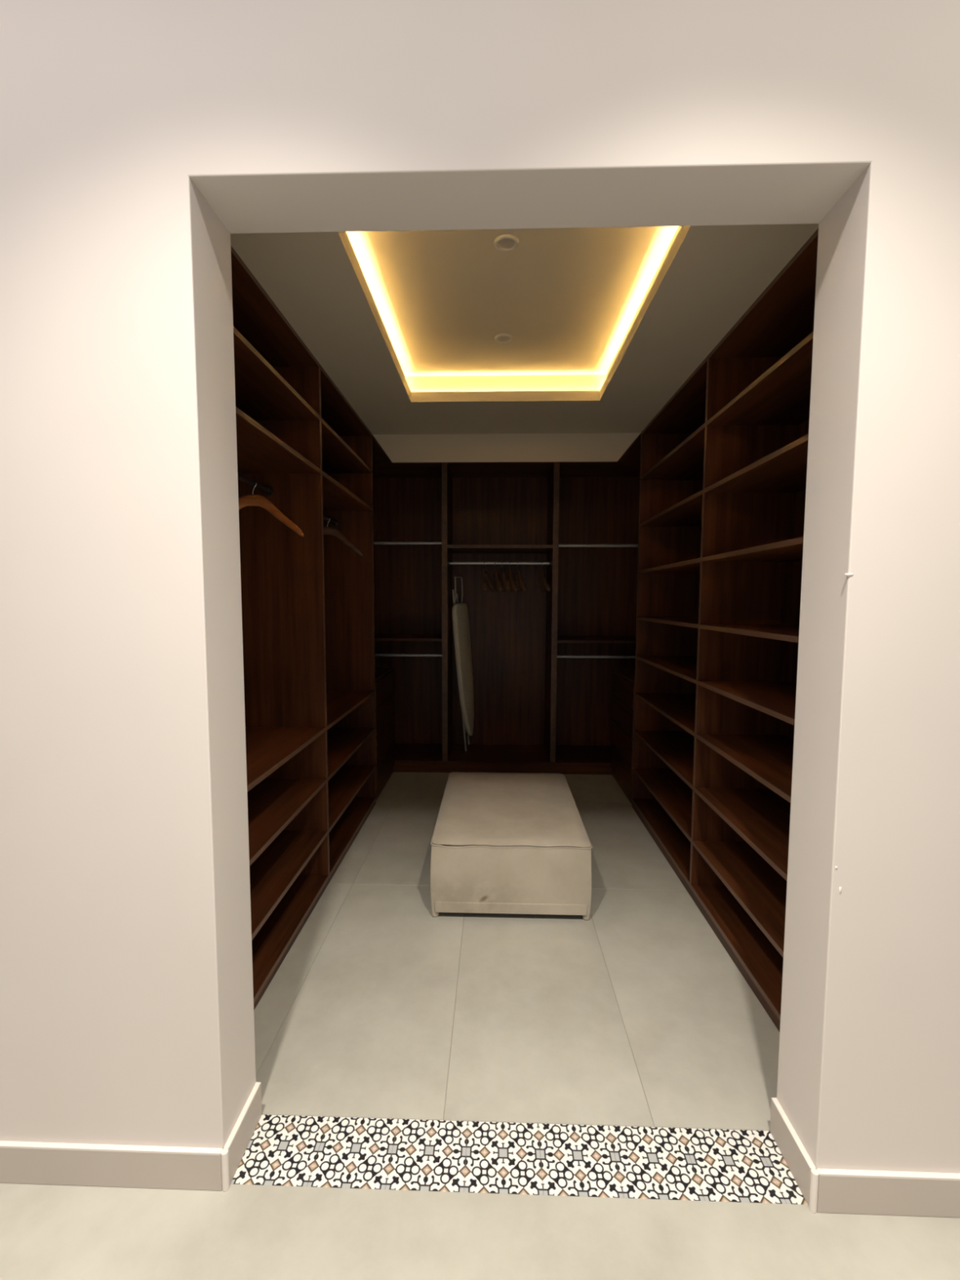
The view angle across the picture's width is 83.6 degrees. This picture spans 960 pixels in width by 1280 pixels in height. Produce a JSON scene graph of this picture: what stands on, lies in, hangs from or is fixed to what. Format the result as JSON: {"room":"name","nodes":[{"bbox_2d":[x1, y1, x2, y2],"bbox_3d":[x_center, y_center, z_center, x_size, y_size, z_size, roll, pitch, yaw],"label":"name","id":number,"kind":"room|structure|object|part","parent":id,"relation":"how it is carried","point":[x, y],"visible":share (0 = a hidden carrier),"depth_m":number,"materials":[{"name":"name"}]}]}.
{"room":"hallway","nodes":[
{"label":"hallway","id":0,"kind":"room"},
{"bbox_2d":[0,0,959,1173],"bbox_3d":[0.078,-0.236,1.317,6.200,3.250,0.192,0,4,2],"label":"wall","id":1,"kind":"structure","parent":0,"point":[137,136],"depth_m":1.23,"materials":[{"name":"paint"}]},
{"bbox_2d":[0,1082,262,1191],"bbox_3d":[-1.829,1.324,1.485,2.395,0.102,0.204,0,4,2],"label":"baseboard","id":2,"kind":"structure","parent":1,"relation":"attached to","point":[195,1168],"depth_m":1.36,"materials":[{"name":"paint"}]},
{"bbox_2d":[769,1097,959,1217],"bbox_3d":[1.991,1.345,1.372,2.361,0.102,0.204,0,4,2],"label":"baseboard","id":3,"kind":"structure","parent":1,"relation":"attached to","point":[893,1193],"depth_m":1.30,"materials":[{"name":"painted wood"}]},
{"bbox_2d":[0,772,959,1279],"bbox_3d":[0.075,1.403,1.523,6.200,0.050,7.550,0,4,2],"label":"floor","id":4,"kind":"structure","parent":0,"point":[446,1095],"depth_m":1.53,"materials":[{"name":"tile"}]},
{"bbox_2d":[231,245,376,1009],"bbox_3d":[-1.041,-0.030,2.657,0.510,2.629,2.359,0,4,2],"label":"wardrobe","id":5,"kind":"object","parent":4,"relation":"on","point":[308,608],"visible":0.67,"depth_m":2.69,"materials":[{"name":"brown wood"}]},
{"bbox_3d":[-1.061,-0.691,2.053,0.027,0.027,1.213,0,4,2],"label":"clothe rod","id":6,"kind":"part","parent":5,"relation":"part of","materials":[{"name":"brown metal"}]},
{"bbox_2d":[238,479,304,537],"bbox_3d":[-1.047,-0.607,2.460,0.472,0.266,0.071,0,4,-4],"label":"hanger","id":7,"kind":"object","parent":5,"relation":"hanging from","point":[252,500],"visible":0.63,"depth_m":2.47,"materials":[{"name":"brown wood"}]},
{"bbox_3d":[-1.048,-1.290,2.007,0.497,0.018,1.213,0,4,2],"label":"panel","id":8,"kind":"part","parent":5,"relation":"part of","materials":[{"name":"brown wood"}]},
{"bbox_2d":[233,333,319,420],"bbox_3d":[-1.049,-1.039,2.026,0.497,0.020,1.213,0,4,2],"label":"shelf","id":9,"kind":"object","parent":5,"relation":"attached to","point":[261,393],"depth_m":2.27,"materials":[{"name":"brown wood"}]},
{"bbox_2d":[235,413,319,474],"bbox_3d":[-1.050,-0.784,2.045,0.497,0.020,1.213,0,4,2],"label":"shelf","id":10,"kind":"object","parent":5,"relation":"attached to","point":[259,451],"depth_m":2.30,"materials":[{"name":"brown wood"}]},
{"bbox_2d":[244,726,324,786],"bbox_3d":[-1.054,0.500,2.142,0.497,0.020,1.213,0,4,2],"label":"shelf","id":11,"kind":"object","parent":5,"relation":"attached to","point":[268,748],"depth_m":2.40,"materials":[{"name":"brown wood"}]},
{"bbox_2d":[247,777,326,860],"bbox_3d":[-1.055,0.768,2.163,0.497,0.020,1.213,0,4,2],"label":"shelf","id":12,"kind":"object","parent":5,"relation":"attached to","point":[273,803],"depth_m":2.41,"materials":[{"name":"brown wood"}]},
{"bbox_2d":[249,830,327,934],"bbox_3d":[-1.056,1.042,2.183,0.497,0.020,1.213,0,4,2],"label":"shelf","id":13,"kind":"object","parent":5,"relation":"attached to","point":[272,874],"depth_m":2.39,"materials":[{"name":"brown wood"}]},
{"bbox_2d":[251,797,375,998],"bbox_3d":[-1.040,1.240,2.752,0.497,0.020,2.359,0,4,2],"label":"shelf","id":14,"kind":"object","parent":5,"relation":"attached to","point":[273,940],"depth_m":2.53,"materials":[{"name":"brown wood"}]},
{"bbox_3d":[-1.026,-0.779,3.218,0.027,0.027,1.086,0,4,2],"label":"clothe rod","id":15,"kind":"part","parent":5,"relation":"part of","materials":[{"name":"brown metal"}]},
{"bbox_2d":[323,515,362,555],"bbox_3d":[-1.015,-0.689,3.556,0.472,0.266,0.071,0,4,-2],"label":"hanger","id":16,"kind":"object","parent":5,"relation":"hanging from","point":[326,530],"visible":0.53,"depth_m":3.56,"materials":[{"name":"brown wood"}]},
{"bbox_3d":[-1.014,-1.378,3.173,0.497,0.018,1.085,0,4,2],"label":"panel","id":17,"kind":"part","parent":5,"relation":"part of","materials":[{"name":"brown wood"}]},
{"bbox_2d":[321,422,371,473],"bbox_3d":[-1.014,-1.127,3.192,0.497,0.020,1.085,0,4,2],"label":"shelf","id":18,"kind":"object","parent":5,"relation":"attached to","point":[337,457],"depth_m":3.31,"materials":[{"name":"brown wood"}]},
{"bbox_2d":[322,475,372,511],"bbox_3d":[-1.015,-0.872,3.211,0.497,0.020,1.085,0,4,2],"label":"shelf","id":19,"kind":"object","parent":5,"relation":"attached to","point":[335,497],"depth_m":3.32,"materials":[{"name":"brown wood"}]},
{"bbox_3d":[-1.001,-0.143,3.820,0.497,2.577,0.020,0,4,2],"label":"panel","id":20,"kind":"part","parent":5,"relation":"part of","materials":[{"name":"brown wood"}]},
{"bbox_2d":[326,690,373,725],"bbox_3d":[-1.019,0.412,3.308,0.497,0.020,1.085,0,4,2],"label":"shelf","id":21,"kind":"object","parent":5,"relation":"attached to","point":[340,704],"depth_m":3.42,"materials":[{"name":"brown wood"}]},
{"bbox_2d":[327,727,373,777],"bbox_3d":[-1.020,0.680,3.328,0.497,0.020,1.085,0,4,2],"label":"shelf","id":22,"kind":"object","parent":5,"relation":"attached to","point":[342,742],"depth_m":3.44,"materials":[{"name":"brown wood"}]},
{"bbox_2d":[328,764,374,828],"bbox_3d":[-1.021,0.955,3.349,0.497,0.020,1.085,0,4,2],"label":"shelf","id":23,"kind":"object","parent":5,"relation":"attached to","point":[343,787],"depth_m":3.44,"materials":[{"name":"brown wood"}]},
{"bbox_2d":[372,435,395,799],"bbox_3d":[-0.991,-0.145,4.186,0.519,2.629,0.707,0,4,2],"label":"tall cabinet","id":24,"kind":"object","parent":4,"relation":"on","point":[384,676],"visible":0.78,"depth_m":4.19,"materials":[{"name":"brown wood"}]},
{"bbox_3d":[-0.986,-1.446,4.088,0.496,0.019,0.707,0,4,2],"label":"panel","id":25,"kind":"part","parent":24,"relation":"part of","materials":[{"name":"brown wood"}]},
{"bbox_3d":[-0.749,0.376,4.219,0.022,0.192,0.699,0,4,2],"label":"drawer","id":26,"kind":"part","parent":24,"relation":"part of","materials":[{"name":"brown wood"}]},
{"bbox_3d":[-0.750,0.577,4.234,0.022,0.199,0.699,0,4,2],"label":"drawer","id":27,"kind":"part","parent":24,"relation":"part of","materials":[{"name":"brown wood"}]},
{"bbox_3d":[-0.751,0.781,4.249,0.022,0.199,0.699,0,4,2],"label":"drawer","id":28,"kind":"part","parent":24,"relation":"part of","materials":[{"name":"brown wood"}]},
{"bbox_3d":[-0.751,0.986,4.265,0.022,0.199,0.699,0,4,2],"label":"drawer","id":29,"kind":"part","parent":24,"relation":"part of","materials":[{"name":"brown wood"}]},
{"bbox_2d":[372,461,639,774],"bbox_3d":[0.165,-0.187,4.788,2.770,2.629,0.556,0,4,2],"label":"wardrobe","id":30,"kind":"object","parent":4,"relation":"on","point":[544,663],"visible":0.67,"depth_m":5.01,"materials":[{"name":"brown wood"}]},
{"bbox_3d":[-0.752,-1.492,4.710,0.887,0.021,0.542,0,4,2],"label":"panel","id":31,"kind":"part","parent":30,"relation":"part of","materials":[{"name":"brown wood"}]},
{"bbox_3d":[-0.754,-0.859,4.767,0.885,0.027,0.027,0,4,2],"label":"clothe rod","id":32,"kind":"part","parent":30,"relation":"part of","materials":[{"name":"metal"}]},
{"bbox_2d":[374,634,441,641],"bbox_3d":[-0.757,-0.023,4.821,0.887,0.023,0.542,0,4,2],"label":"shelf","id":33,"kind":"object","parent":30,"relation":"attached to","point":[430,637],"depth_m":4.61,"materials":[{"name":"brown wood"}]},
{"bbox_3d":[-0.757,0.136,4.842,0.885,0.027,0.027,0,4,2],"label":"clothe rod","id":34,"kind":"part","parent":30,"relation":"part of","materials":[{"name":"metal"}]},
{"bbox_2d":[452,576,474,751],"bbox_3d":[-0.153,0.221,4.878,0.195,1.585,0.321,0,4,2],"label":"ironing board","id":35,"kind":"object","parent":30,"relation":"on","point":[461,631],"visible":1,"depth_m":4.82,"materials":[{"name":"beige fabric"}]},
{"bbox_3d":[-0.185,0.284,4.847,0.134,1.465,0.018,0,4,2],"label":"leg","id":36,"kind":"part","parent":35,"relation":"part of","materials":[{"name":"white metal"}]},
{"bbox_3d":[-0.157,0.274,4.883,0.099,1.190,0.316,2,5,18],"label":"board frame","id":37,"kind":"part","parent":35,"relation":"part of","materials":[{"name":"white metal"}]},
{"bbox_3d":[-0.158,0.279,4.964,0.129,1.397,0.018,0,4,2],"label":"leg","id":38,"kind":"part","parent":35,"relation":"part of","materials":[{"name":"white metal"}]},
{"bbox_2d":[480,561,494,591],"bbox_3d":[0.064,-0.565,4.761,0.071,0.266,0.472,1,4,11],"label":"hanger","id":39,"kind":"object","parent":30,"relation":"hanging from","point":[485,574],"visible":1,"depth_m":4.74,"materials":[{"name":"brown wood"}]},
{"bbox_2d":[493,561,502,591],"bbox_3d":[0.155,-0.565,4.763,0.071,0.266,0.472,0,4,0],"label":"hanger","id":40,"kind":"object","parent":30,"relation":"hanging from","point":[498,587],"visible":1,"depth_m":4.63,"materials":[{"name":"brown wood"}]},
{"bbox_3d":[0.174,-0.679,4.753,0.875,0.027,0.027,0,4,2],"label":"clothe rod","id":41,"kind":"part","parent":30,"relation":"part of","materials":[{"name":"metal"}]},
{"bbox_2d":[447,547,552,553],"bbox_3d":[0.174,-0.798,4.736,0.877,0.026,0.540,0,4,2],"label":"shelf","id":42,"kind":"object","parent":30,"relation":"attached to","point":[451,550],"depth_m":4.70,"materials":[{"name":"brown wood"}]},
{"bbox_3d":[0.176,-1.487,4.683,0.877,0.021,0.542,0,4,2],"label":"panel","id":43,"kind":"part","parent":30,"relation":"part of","materials":[{"name":"brown wood"}]},
{"bbox_2d":[395,743,610,764],"bbox_3d":[0.161,1.031,4.873,2.768,0.020,0.542,0,4,2],"label":"shelf","id":44,"kind":"object","parent":30,"relation":"attached to","point":[405,753],"depth_m":4.81,"materials":[{"name":"brown wood"}]},
{"bbox_2d":[500,561,510,591],"bbox_3d":[0.220,-0.565,4.761,0.071,0.266,0.472,0,4,-1],"label":"hanger","id":45,"kind":"object","parent":30,"relation":"hanging from","point":[505,586],"visible":0.99,"depth_m":4.65,"materials":[{"name":"brown wood"}]},
{"bbox_2d":[507,561,517,591],"bbox_3d":[0.285,-0.564,4.759,0.071,0.266,0.472,0,4,0],"label":"hanger","id":46,"kind":"object","parent":30,"relation":"hanging from","point":[511,581],"visible":0.98,"depth_m":4.64,"materials":[{"name":"brown wood"}]},
{"bbox_2d":[515,568,526,591],"bbox_3d":[0.354,-0.564,4.757,0.071,0.266,0.472,0,4,-1],"label":"hanger","id":47,"kind":"object","parent":30,"relation":"hanging from","point":[519,582],"visible":0.97,"depth_m":4.65,"materials":[{"name":"brown wood"}]},
{"bbox_2d":[539,561,550,591],"bbox_3d":[0.566,-0.562,4.750,0.071,0.266,0.472,0,4,2],"label":"hanger","id":48,"kind":"object","parent":30,"relation":"hanging from","point":[544,584],"visible":1,"depth_m":4.65,"materials":[{"name":"brown wood"}]},
{"bbox_3d":[1.092,0.150,4.788,0.870,0.027,0.027,0,4,2],"label":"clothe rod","id":49,"kind":"part","parent":30,"relation":"part of","materials":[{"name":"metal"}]},
{"bbox_2d":[557,635,635,643],"bbox_3d":[1.092,-0.005,4.767,0.872,0.023,0.542,0,4,2],"label":"shelf","id":50,"kind":"object","parent":30,"relation":"attached to","point":[561,639],"depth_m":4.59,"materials":[{"name":"brown wood"}]},
{"bbox_3d":[1.095,-0.828,4.714,0.870,0.027,0.027,0,4,2],"label":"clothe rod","id":51,"kind":"part","parent":30,"relation":"part of","materials":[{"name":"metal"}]},
{"bbox_3d":[1.097,-1.482,4.656,0.872,0.021,0.542,0,4,2],"label":"panel","id":52,"kind":"part","parent":30,"relation":"part of","materials":[{"name":"brown wood"}]},
{"bbox_2d":[430,771,592,919],"bbox_3d":[0.158,1.080,3.016,0.757,0.370,1.064,0,4,2],"label":"ottoman","id":53,"kind":"object","parent":4,"relation":"on","point":[501,842],"visible":1,"depth_m":2.50,"materials":[{"name":"beige fabric"}]},
{"bbox_3d":[0.159,0.909,3.004,0.747,0.026,1.052,0,4,2],"label":"panel","id":54,"kind":"part","parent":53,"relation":"part of","materials":[{"name":"beige fabric"}]},
{"bbox_2d":[610,433,640,804],"bbox_3d":[1.319,-0.132,4.118,0.446,2.629,0.707,0,4,2],"label":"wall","id":55,"kind":"structure","parent":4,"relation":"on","point":[623,679],"depth_m":4.14,"materials":[{"name":"brown wood"}]},
{"bbox_3d":[1.109,0.996,4.210,0.022,0.199,0.699,0,4,2],"label":"drawer","id":56,"kind":"part","parent":55,"relation":"part of","materials":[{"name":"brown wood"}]},
{"bbox_3d":[1.110,0.791,4.194,0.022,0.199,0.699,0,4,2],"label":"drawer","id":57,"kind":"part","parent":55,"relation":"part of","materials":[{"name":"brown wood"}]},
{"bbox_3d":[1.111,0.587,4.179,0.022,0.199,0.699,0,4,2],"label":"drawer","id":58,"kind":"part","parent":55,"relation":"part of","materials":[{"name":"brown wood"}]},
{"bbox_3d":[1.111,0.386,4.164,0.022,0.192,0.699,0,4,2],"label":"drawer","id":59,"kind":"part","parent":55,"relation":"part of","materials":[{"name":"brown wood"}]},
{"bbox_3d":[1.323,-1.434,4.020,0.422,0.019,0.707,0,4,2],"label":"panel","id":60,"kind":"part","parent":55,"relation":"part of","materials":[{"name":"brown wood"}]},
{"bbox_2d":[631,227,818,1031],"bbox_3d":[1.278,-0.017,2.588,0.436,2.629,2.359,0,4,2],"label":"shelving unit","id":61,"kind":"object","parent":4,"relation":"on","point":[723,463],"visible":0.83,"depth_m":2.56,"materials":[{"name":"brown wood"}]},
{"bbox_3d":[1.287,0.965,3.255,0.423,0.020,1.137,0,4,2],"label":"shelf","id":62,"kind":"part","parent":61,"relation":"part of","materials":[{"name":"brown wood"}]},
{"bbox_3d":[1.288,0.695,3.234,0.423,0.020,1.137,0,4,2],"label":"shelf","id":63,"kind":"part","parent":61,"relation":"part of","materials":[{"name":"brown wood"}]},
{"bbox_3d":[1.289,0.426,3.214,0.423,0.020,1.137,0,4,2],"label":"shelf","id":64,"kind":"part","parent":61,"relation":"part of","materials":[{"name":"brown wood"}]},
{"bbox_3d":[1.290,0.164,3.194,0.423,0.020,1.137,0,4,2],"label":"shelf","id":65,"kind":"part","parent":61,"relation":"part of","materials":[{"name":"brown wood"}]},
{"bbox_3d":[1.308,-0.138,3.752,0.423,2.562,0.020,0,4,2],"label":"panel","id":66,"kind":"part","parent":61,"relation":"part of","materials":[{"name":"brown wood"}]},
{"bbox_3d":[1.291,-0.108,3.174,0.423,0.020,1.137,0,4,2],"label":"shelf","id":67,"kind":"part","parent":61,"relation":"part of","materials":[{"name":"brown wood"}]},
{"bbox_3d":[1.292,-0.428,3.149,0.423,0.020,1.137,0,4,2],"label":"shelf","id":68,"kind":"part","parent":61,"relation":"part of","materials":[{"name":"brown wood"}]},
{"bbox_3d":[1.293,-0.749,3.125,0.423,0.020,1.137,0,4,2],"label":"shelf","id":69,"kind":"part","parent":61,"relation":"part of","materials":[{"name":"brown wood"}]},
{"bbox_3d":[1.294,-1.059,3.102,0.423,0.020,1.137,0,4,2],"label":"shelf","id":70,"kind":"part","parent":61,"relation":"part of","materials":[{"name":"brown wood"}]},
{"bbox_3d":[1.295,-1.363,3.079,0.423,0.018,1.137,0,4,2],"label":"panel","id":71,"kind":"part","parent":61,"relation":"part of","materials":[{"name":"brown wood"}]},
{"bbox_3d":[1.269,1.238,2.683,0.423,0.020,2.359,0,4,2],"label":"shelf","id":72,"kind":"part","parent":61,"relation":"part of","materials":[{"name":"brown wood"}]},
{"bbox_3d":[1.252,1.053,2.089,0.423,0.020,1.161,0,4,2],"label":"shelf","id":73,"kind":"part","parent":61,"relation":"part of","materials":[{"name":"brown wood"}]},
{"bbox_3d":[1.253,0.783,2.068,0.423,0.020,1.161,0,4,2],"label":"shelf","id":74,"kind":"part","parent":61,"relation":"part of","materials":[{"name":"brown wood"}]},
{"bbox_3d":[1.254,0.514,2.048,0.423,0.020,1.161,0,4,2],"label":"shelf","id":75,"kind":"part","parent":61,"relation":"part of","materials":[{"name":"brown wood"}]},
{"bbox_3d":[1.255,0.252,2.029,0.423,0.020,1.161,0,4,2],"label":"shelf","id":76,"kind":"part","parent":61,"relation":"part of","materials":[{"name":"brown wood"}]},
{"bbox_3d":[1.256,-0.020,2.008,0.423,0.020,1.161,0,4,2],"label":"shelf","id":77,"kind":"part","parent":61,"relation":"part of","materials":[{"name":"brown wood"}]},
{"bbox_3d":[1.257,-0.340,1.984,0.423,0.020,1.161,0,4,2],"label":"shelf","id":78,"kind":"part","parent":61,"relation":"part of","materials":[{"name":"brown wood"}]},
{"bbox_3d":[1.258,-0.661,1.960,0.423,0.020,1.161,0,4,2],"label":"shelf","id":79,"kind":"part","parent":61,"relation":"part of","materials":[{"name":"brown wood"}]},
{"bbox_3d":[1.259,-0.971,1.936,0.423,0.020,1.161,0,4,2],"label":"shelf","id":80,"kind":"part","parent":61,"relation":"part of","materials":[{"name":"brown wood"}]},
{"bbox_3d":[1.260,-1.275,1.913,0.423,0.018,1.161,0,4,2],"label":"panel","id":81,"kind":"part","parent":61,"relation":"part of","materials":[{"name":"brown wood"}]},
{"bbox_3d":[1.490,-0.016,2.587,0.012,2.629,2.349,0,4,2],"label":"panel","id":82,"kind":"part","parent":61,"relation":"part of","materials":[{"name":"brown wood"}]},
{"bbox_2d":[230,223,818,462],"bbox_3d":[0.123,-1.451,3.149,2.810,0.501,3.645,0,4,2],"label":"ceiling","id":83,"kind":"structure","parent":0,"point":[606,325],"depth_m":2.38,"materials":[{"name":"paint"}]},
{"bbox_2d":[494,333,512,343],"bbox_3d":[0.119,-1.503,2.682,0.091,0.008,0.091,0,4,2],"label":"recessed light","id":84,"kind":"object","parent":83,"relation":"in","point":[501,338],"visible":1,"depth_m":2.68,"materials":[{"name":"white plastic"}]},
{"bbox_2d":[493,234,519,252],"bbox_3d":[0.096,-1.449,1.964,0.091,0.008,0.091,0,4,2],"label":"recessed light","id":85,"kind":"object","parent":83,"relation":"in","point":[504,242],"visible":1,"depth_m":1.96,"materials":[{"name":"white plastic"}]},
{"bbox_3d":[0.120,-1.486,2.277,1.208,0.020,1.750,0,4,2],"label":"recess panel","id":86,"kind":"part","parent":83,"relation":"part of","materials":[{"name":"paint"}]}
]}

